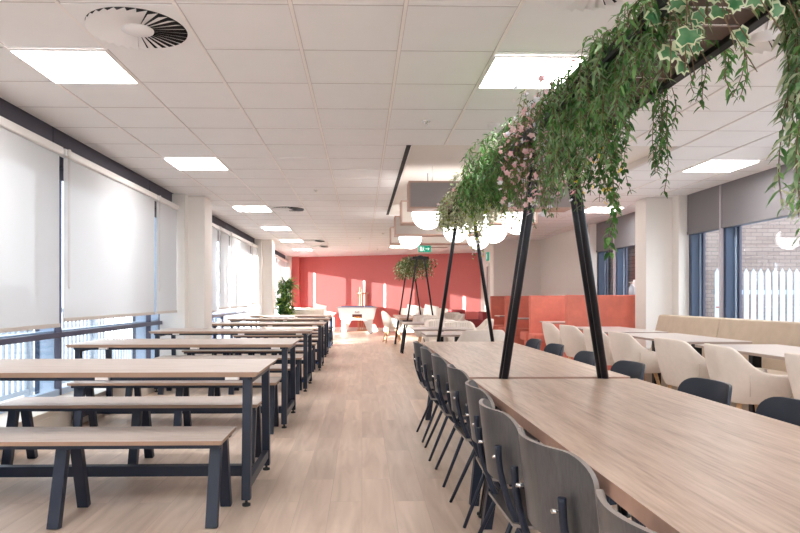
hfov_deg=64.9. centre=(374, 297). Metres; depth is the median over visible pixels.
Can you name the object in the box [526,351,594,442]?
dining chair
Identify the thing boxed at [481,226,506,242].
globe lamp
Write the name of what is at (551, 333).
tub chair
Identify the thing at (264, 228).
recessed light
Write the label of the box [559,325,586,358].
tub chair
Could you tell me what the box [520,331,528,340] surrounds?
seat cushion
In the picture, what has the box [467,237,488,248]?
globe lamp
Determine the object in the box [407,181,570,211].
acoustic baffle
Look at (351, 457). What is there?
floor
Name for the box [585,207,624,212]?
recessed light
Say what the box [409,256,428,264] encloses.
tray
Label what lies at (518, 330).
seat cushion
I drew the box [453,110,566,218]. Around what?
garland
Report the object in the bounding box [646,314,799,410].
banquette
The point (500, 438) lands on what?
dining chair
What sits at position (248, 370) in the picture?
table
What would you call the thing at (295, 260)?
wall
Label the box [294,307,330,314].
sofa
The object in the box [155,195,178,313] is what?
roller blind
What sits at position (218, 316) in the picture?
window
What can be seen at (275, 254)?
roller blind
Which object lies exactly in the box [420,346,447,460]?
dining chair
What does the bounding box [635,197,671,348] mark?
column
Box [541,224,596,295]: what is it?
wall
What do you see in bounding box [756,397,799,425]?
dining chair
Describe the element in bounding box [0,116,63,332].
roller blind
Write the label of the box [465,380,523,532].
dining chair
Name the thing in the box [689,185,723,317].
window
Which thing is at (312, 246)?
ceiling vent
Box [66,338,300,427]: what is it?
table
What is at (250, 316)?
table
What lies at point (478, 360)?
table
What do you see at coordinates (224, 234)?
roller blind
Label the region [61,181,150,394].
window
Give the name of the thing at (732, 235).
window
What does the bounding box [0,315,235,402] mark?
ground
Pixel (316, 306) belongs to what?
cushion
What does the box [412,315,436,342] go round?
tub chair
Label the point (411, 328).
square table
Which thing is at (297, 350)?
bench
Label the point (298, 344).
bench
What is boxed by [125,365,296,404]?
bench
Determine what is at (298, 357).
bench
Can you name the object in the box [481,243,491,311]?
wall
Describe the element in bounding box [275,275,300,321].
potted plant
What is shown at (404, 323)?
square table
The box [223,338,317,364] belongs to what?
bench
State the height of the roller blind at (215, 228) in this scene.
1.623 m
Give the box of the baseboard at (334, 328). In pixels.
[333,327,399,331]
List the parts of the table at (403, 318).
leg, leg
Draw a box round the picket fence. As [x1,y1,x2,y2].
[713,268,799,321]
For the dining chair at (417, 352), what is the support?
on the floor
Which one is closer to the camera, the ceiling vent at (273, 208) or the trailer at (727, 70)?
the trailer at (727, 70)
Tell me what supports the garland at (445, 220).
on the tray at (721, 33)
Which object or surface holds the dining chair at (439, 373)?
on the floor
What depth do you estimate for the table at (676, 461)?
1.82 m
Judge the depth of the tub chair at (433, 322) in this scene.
10.57 m
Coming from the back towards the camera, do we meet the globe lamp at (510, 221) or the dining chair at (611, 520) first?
the globe lamp at (510, 221)
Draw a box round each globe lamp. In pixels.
[399,237,421,248]
[412,173,438,229]
[443,227,467,242]
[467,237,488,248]
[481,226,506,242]
[502,212,522,233]
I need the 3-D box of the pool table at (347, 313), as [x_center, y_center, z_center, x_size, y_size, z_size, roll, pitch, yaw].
[-0.589,0.732,21.440,1.360,0.906,1.785,0,0,-1]
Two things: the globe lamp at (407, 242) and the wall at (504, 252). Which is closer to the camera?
the globe lamp at (407, 242)
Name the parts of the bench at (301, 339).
seat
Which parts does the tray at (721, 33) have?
rail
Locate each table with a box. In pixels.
[0,358,277,506]
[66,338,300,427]
[148,328,314,391]
[212,322,325,370]
[227,318,330,356]
[247,315,333,347]
[337,306,376,333]
[393,315,415,352]
[401,322,424,324]
[410,327,472,341]
[421,332,462,341]
[421,342,629,505]
[472,379,799,532]
[540,321,564,323]
[577,327,667,333]
[628,333,751,383]
[695,344,799,412]
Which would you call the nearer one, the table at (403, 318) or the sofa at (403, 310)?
the table at (403, 318)
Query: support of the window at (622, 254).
in the wall
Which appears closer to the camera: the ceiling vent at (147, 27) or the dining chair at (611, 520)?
the dining chair at (611, 520)
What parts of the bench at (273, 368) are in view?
leg, leg, leg, leg, seat, leg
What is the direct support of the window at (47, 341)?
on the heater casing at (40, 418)
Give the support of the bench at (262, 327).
on the floor
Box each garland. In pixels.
[393,255,437,280]
[434,170,513,233]
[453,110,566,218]
[497,59,592,232]
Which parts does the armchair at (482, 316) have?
armrest, backrest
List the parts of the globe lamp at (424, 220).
globe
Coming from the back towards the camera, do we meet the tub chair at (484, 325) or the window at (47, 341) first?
the tub chair at (484, 325)
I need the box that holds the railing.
[0,308,131,401]
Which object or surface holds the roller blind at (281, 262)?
attached to the fascia
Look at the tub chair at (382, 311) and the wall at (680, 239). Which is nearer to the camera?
the wall at (680, 239)
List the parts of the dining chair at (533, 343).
backrest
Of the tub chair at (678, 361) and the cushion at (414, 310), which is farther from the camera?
the cushion at (414, 310)
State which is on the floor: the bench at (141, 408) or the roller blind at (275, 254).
the bench at (141, 408)
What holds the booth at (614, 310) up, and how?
on the floor
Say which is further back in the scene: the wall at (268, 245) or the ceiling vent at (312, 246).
the ceiling vent at (312, 246)
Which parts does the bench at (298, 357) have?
leg, seat, leg, leg, leg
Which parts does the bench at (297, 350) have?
seat rail, seat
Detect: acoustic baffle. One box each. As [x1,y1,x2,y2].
[390,227,488,244]
[394,216,509,236]
[400,200,536,225]
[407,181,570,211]
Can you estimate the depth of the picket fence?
11.14 m
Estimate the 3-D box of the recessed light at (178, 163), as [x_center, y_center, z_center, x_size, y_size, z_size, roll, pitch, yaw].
[-2.013,-1.520,7.141,0.600,0.012,0.600,0,0,-1]
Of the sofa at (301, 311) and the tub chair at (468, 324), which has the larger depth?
the sofa at (301, 311)
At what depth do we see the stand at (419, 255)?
13.41 m
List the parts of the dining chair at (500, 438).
backrest, seat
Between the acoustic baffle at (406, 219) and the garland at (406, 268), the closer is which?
the acoustic baffle at (406, 219)
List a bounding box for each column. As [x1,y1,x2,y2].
[188,196,212,354]
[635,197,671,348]
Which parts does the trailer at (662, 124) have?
stem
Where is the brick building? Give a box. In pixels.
[608,215,799,321]
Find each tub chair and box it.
[381,312,401,341]
[382,311,399,340]
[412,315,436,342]
[420,317,445,337]
[423,319,453,341]
[442,321,475,341]
[444,312,466,320]
[453,314,464,320]
[457,330,504,341]
[476,319,493,329]
[542,322,573,357]
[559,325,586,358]
[583,328,613,364]
[608,331,660,385]
[654,337,709,387]
[704,343,791,411]
[784,352,799,399]
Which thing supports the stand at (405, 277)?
on the floor
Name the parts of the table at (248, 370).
fixing plate, rail, fixing plate, leg, frame, leg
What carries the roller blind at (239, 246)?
attached to the fascia
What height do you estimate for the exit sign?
0.213 m
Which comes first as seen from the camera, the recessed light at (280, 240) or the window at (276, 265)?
the recessed light at (280, 240)
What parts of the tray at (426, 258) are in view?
rail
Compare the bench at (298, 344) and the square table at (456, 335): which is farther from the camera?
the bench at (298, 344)
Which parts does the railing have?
post, rail, post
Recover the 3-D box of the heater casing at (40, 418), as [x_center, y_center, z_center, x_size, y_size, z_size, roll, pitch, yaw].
[-2.971,1.065,9.418,0.335,0.240,26.950,0,0,-1]
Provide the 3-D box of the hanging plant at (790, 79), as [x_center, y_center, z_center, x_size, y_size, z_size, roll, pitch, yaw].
[1.219,-0.545,1.749,0.282,0.813,0.320,0,0,-18]
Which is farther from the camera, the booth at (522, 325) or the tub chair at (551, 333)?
the booth at (522, 325)
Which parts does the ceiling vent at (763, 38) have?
plate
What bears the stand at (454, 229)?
on the floor
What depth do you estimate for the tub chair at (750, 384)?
4.63 m
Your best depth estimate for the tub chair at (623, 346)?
6.55 m
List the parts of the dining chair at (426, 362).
backrest, leg, seat, leg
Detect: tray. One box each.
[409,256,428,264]
[449,0,797,214]
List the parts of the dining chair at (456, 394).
backrest, leg, leg, seat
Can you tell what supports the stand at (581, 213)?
on the floor
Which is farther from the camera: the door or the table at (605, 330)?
the door
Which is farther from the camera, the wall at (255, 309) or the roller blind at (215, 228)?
the wall at (255, 309)
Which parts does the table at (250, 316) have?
rail, leg, leg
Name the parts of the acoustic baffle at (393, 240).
felt panel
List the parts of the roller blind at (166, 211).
head casing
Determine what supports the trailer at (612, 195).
on the tray at (721, 33)
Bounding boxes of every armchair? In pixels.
[448,310,464,313]
[465,311,486,327]
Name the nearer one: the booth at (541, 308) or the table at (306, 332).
the table at (306, 332)
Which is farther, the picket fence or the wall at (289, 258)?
the wall at (289, 258)
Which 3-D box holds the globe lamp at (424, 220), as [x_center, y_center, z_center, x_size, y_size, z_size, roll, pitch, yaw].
[0.688,-1.250,8.115,0.410,0.730,0.410,0,0,-1]
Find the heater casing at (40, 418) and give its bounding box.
[0,354,234,460]
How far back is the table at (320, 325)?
10.30 m
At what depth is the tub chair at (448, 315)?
15.86 m
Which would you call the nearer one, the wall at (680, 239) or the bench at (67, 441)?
the bench at (67, 441)
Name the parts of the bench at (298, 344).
seat, leg, leg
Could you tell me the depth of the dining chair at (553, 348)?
5.16 m
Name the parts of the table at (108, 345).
leg, leg, rail, leg, leg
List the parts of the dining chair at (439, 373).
backrest, leg, seat, leg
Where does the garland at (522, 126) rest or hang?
on the tray at (721, 33)
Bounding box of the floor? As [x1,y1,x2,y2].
[0,330,646,532]
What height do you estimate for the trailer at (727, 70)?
0.265 m
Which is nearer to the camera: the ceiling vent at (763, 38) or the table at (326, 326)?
the ceiling vent at (763, 38)
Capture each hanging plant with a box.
[531,0,715,217]
[745,0,799,245]
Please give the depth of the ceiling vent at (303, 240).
16.66 m
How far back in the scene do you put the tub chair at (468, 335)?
7.16 m
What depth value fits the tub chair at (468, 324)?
9.90 m
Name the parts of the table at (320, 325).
rail, leg, leg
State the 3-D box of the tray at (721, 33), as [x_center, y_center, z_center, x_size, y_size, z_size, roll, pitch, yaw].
[0.968,-0.858,3.440,0.364,0.055,5.840,0,0,-1]
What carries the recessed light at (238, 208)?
in the ceiling
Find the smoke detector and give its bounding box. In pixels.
[487,122,499,130]
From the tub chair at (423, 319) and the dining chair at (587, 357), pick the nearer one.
the dining chair at (587, 357)
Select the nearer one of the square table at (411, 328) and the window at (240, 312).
the square table at (411, 328)
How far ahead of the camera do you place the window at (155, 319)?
9.22 m
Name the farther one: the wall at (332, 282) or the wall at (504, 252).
the wall at (332, 282)
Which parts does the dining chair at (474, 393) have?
backrest, leg, seat, leg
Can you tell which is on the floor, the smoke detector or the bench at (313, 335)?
the bench at (313, 335)
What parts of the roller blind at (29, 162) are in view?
head casing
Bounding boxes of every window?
[0,180,60,413]
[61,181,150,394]
[151,218,161,358]
[212,242,223,338]
[224,307,244,337]
[275,265,278,314]
[597,223,615,294]
[616,245,634,294]
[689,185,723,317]
[724,214,799,318]
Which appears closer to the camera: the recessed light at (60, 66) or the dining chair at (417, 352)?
the recessed light at (60, 66)
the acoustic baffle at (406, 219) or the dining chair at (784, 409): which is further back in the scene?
the acoustic baffle at (406, 219)
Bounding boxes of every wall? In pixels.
[160,194,187,355]
[247,239,262,327]
[263,240,274,321]
[285,256,291,308]
[292,257,299,306]
[300,253,480,327]
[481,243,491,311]
[492,240,540,295]
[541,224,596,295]
[672,195,688,315]
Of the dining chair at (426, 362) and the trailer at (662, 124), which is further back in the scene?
the dining chair at (426, 362)
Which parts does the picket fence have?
rail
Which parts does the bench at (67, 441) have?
leg, leg, seat rail, seat, leg, leg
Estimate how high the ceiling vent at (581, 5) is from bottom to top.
0.028 m
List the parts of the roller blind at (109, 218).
bead chain, head casing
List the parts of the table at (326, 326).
rail, leg, leg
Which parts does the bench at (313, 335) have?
seat rail, seat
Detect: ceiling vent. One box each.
[60,3,201,51]
[268,206,305,211]
[303,240,325,241]
[308,245,328,247]
[521,0,636,11]
[730,10,799,55]
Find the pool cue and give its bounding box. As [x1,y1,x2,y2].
[363,282,363,329]
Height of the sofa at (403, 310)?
0.860 m
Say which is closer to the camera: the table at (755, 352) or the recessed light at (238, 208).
the table at (755, 352)
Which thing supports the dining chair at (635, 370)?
on the floor
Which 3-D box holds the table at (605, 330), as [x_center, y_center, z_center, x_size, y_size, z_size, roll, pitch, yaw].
[3.345,0.810,8.799,0.800,0.750,1.540,0,0,-1]
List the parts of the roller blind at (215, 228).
head casing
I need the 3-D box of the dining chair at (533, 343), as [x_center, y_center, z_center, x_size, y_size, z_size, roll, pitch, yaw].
[1.261,0.782,5.696,0.488,0.814,0.428,0,0,1]
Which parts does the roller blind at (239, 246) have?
bead chain, head casing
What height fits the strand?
0.553 m
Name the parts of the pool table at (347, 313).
leg, rail, leg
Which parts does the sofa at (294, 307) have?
backrest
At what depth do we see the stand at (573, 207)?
3.45 m
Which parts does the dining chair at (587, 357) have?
backrest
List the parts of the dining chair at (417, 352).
backrest, leg, seat, leg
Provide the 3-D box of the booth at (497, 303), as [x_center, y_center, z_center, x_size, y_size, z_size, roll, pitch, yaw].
[3.648,0.568,16.146,1.340,1.235,0.620,0,0,-1]
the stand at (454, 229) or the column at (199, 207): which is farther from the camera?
the column at (199, 207)
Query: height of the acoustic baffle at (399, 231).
0.540 m
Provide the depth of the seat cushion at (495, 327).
15.83 m
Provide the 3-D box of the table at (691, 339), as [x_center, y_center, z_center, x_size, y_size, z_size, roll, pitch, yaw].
[3.370,0.810,7.039,0.780,0.750,1.540,0,0,-1]
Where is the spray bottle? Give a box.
[629,282,634,294]
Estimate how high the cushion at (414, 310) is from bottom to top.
0.510 m
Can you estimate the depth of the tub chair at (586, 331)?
7.33 m
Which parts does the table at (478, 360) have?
leg, leg, leg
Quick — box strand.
[468,220,484,259]
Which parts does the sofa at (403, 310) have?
backrest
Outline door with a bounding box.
[486,263,489,308]
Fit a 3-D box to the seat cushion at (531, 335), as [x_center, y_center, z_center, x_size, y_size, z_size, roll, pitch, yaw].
[3.725,0.780,12.262,1.340,0.170,0.490,0,0,-1]
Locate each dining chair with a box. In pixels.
[413,341,464,442]
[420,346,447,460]
[431,353,511,486]
[446,364,537,527]
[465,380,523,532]
[476,399,536,532]
[494,338,540,405]
[511,428,600,532]
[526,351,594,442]
[544,343,563,356]
[596,489,656,532]
[606,378,731,525]
[610,360,645,380]
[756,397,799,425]
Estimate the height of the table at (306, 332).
0.765 m
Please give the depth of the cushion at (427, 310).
19.54 m
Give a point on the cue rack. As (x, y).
(356, 293)
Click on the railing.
(28, 390)
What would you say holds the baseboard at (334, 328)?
attached to the wall at (332, 282)
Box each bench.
[0,396,261,464]
[0,426,235,528]
[66,377,280,433]
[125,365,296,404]
[154,355,302,394]
[182,348,312,374]
[212,342,316,371]
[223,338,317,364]
[232,334,324,354]
[262,327,333,328]
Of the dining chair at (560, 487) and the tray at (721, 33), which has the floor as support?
the dining chair at (560, 487)
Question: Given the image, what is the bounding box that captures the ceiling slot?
[386,145,410,214]
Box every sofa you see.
[293,309,323,321]
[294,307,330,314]
[400,308,447,332]
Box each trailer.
[570,120,634,260]
[631,77,682,198]
[671,40,754,113]
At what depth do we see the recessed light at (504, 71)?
4.19 m
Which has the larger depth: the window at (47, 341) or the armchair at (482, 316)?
the armchair at (482, 316)
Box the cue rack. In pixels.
[356,293,368,330]
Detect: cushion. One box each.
[314,303,326,314]
[406,304,420,314]
[423,304,438,315]
[493,325,504,329]
[504,328,528,335]
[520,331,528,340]
[528,333,544,342]
[767,369,786,374]
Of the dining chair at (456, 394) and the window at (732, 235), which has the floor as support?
the dining chair at (456, 394)
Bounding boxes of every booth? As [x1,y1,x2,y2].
[490,296,504,329]
[498,296,528,344]
[520,296,564,350]
[563,295,634,369]
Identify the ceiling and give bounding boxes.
[0,0,799,256]
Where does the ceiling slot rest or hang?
attached to the ceiling
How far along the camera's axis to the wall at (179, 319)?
9.22 m
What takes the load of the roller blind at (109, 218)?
attached to the fascia
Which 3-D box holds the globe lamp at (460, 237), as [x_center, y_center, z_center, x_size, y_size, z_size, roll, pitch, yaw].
[1.300,-1.250,10.028,0.410,0.730,0.410,0,0,-1]
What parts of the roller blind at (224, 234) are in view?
bead chain, head casing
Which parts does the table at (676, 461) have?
leg, leg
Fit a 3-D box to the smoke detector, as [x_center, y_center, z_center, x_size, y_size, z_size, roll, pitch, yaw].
[1.045,-1.499,5.522,0.110,0.060,0.110,0,0,-1]
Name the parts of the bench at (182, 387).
leg, leg, seat, seat rail, leg, leg, leg, leg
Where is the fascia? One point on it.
(9, 111)
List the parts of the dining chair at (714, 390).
backrest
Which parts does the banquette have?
panel, panel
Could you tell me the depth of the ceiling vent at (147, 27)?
3.48 m
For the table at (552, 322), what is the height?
0.750 m
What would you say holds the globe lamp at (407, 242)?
hanging from the ceiling
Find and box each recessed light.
[7,48,139,83]
[163,158,228,169]
[231,206,272,211]
[261,227,290,229]
[280,240,303,241]
[292,249,312,250]
[477,55,587,88]
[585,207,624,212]
[680,160,760,171]
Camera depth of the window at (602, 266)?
12.89 m
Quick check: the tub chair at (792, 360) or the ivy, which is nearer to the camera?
the ivy
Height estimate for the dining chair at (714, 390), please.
0.814 m
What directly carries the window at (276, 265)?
in the wall at (289, 258)
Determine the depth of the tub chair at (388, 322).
16.44 m
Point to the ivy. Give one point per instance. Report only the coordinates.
(685, 42)
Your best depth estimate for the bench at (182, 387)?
5.47 m
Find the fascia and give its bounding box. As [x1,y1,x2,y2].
[0,98,284,264]
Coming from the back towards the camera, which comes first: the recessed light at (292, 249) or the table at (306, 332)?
the recessed light at (292, 249)
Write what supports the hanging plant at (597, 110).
on the tray at (721, 33)
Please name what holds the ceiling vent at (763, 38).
in the ceiling
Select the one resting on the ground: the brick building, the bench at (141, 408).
the brick building
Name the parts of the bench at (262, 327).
seat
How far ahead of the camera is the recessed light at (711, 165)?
7.19 m
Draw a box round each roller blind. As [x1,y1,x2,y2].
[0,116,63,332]
[59,149,156,321]
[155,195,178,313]
[212,223,219,311]
[218,226,230,308]
[229,232,251,308]
[250,243,257,303]
[275,254,276,304]
[276,255,286,297]
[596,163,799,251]
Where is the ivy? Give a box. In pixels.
[644,0,799,80]
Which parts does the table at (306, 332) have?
leg, leg, rail, leg, leg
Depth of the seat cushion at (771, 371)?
6.17 m
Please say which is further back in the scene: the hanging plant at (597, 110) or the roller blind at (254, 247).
the roller blind at (254, 247)
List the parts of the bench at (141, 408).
leg, leg, seat, seat rail, leg, leg, leg, leg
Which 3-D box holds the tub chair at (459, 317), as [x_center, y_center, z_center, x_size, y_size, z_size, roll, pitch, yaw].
[1.772,0.774,14.339,0.556,0.828,0.599,0,0,-7]
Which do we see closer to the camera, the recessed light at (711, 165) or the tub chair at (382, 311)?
the recessed light at (711, 165)
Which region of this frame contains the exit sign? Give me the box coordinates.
[418,245,430,251]
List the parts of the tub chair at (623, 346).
leg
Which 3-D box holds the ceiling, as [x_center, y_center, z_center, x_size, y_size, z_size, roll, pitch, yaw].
[0.846,-1.718,10.219,8.700,0.393,28.800,0,0,-1]
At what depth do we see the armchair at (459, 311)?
20.77 m
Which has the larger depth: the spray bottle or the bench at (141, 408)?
the spray bottle
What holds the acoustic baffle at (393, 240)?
hanging from the ceiling
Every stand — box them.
[398,277,424,341]
[401,255,432,353]
[436,218,493,341]
[477,146,620,514]
[478,152,630,517]

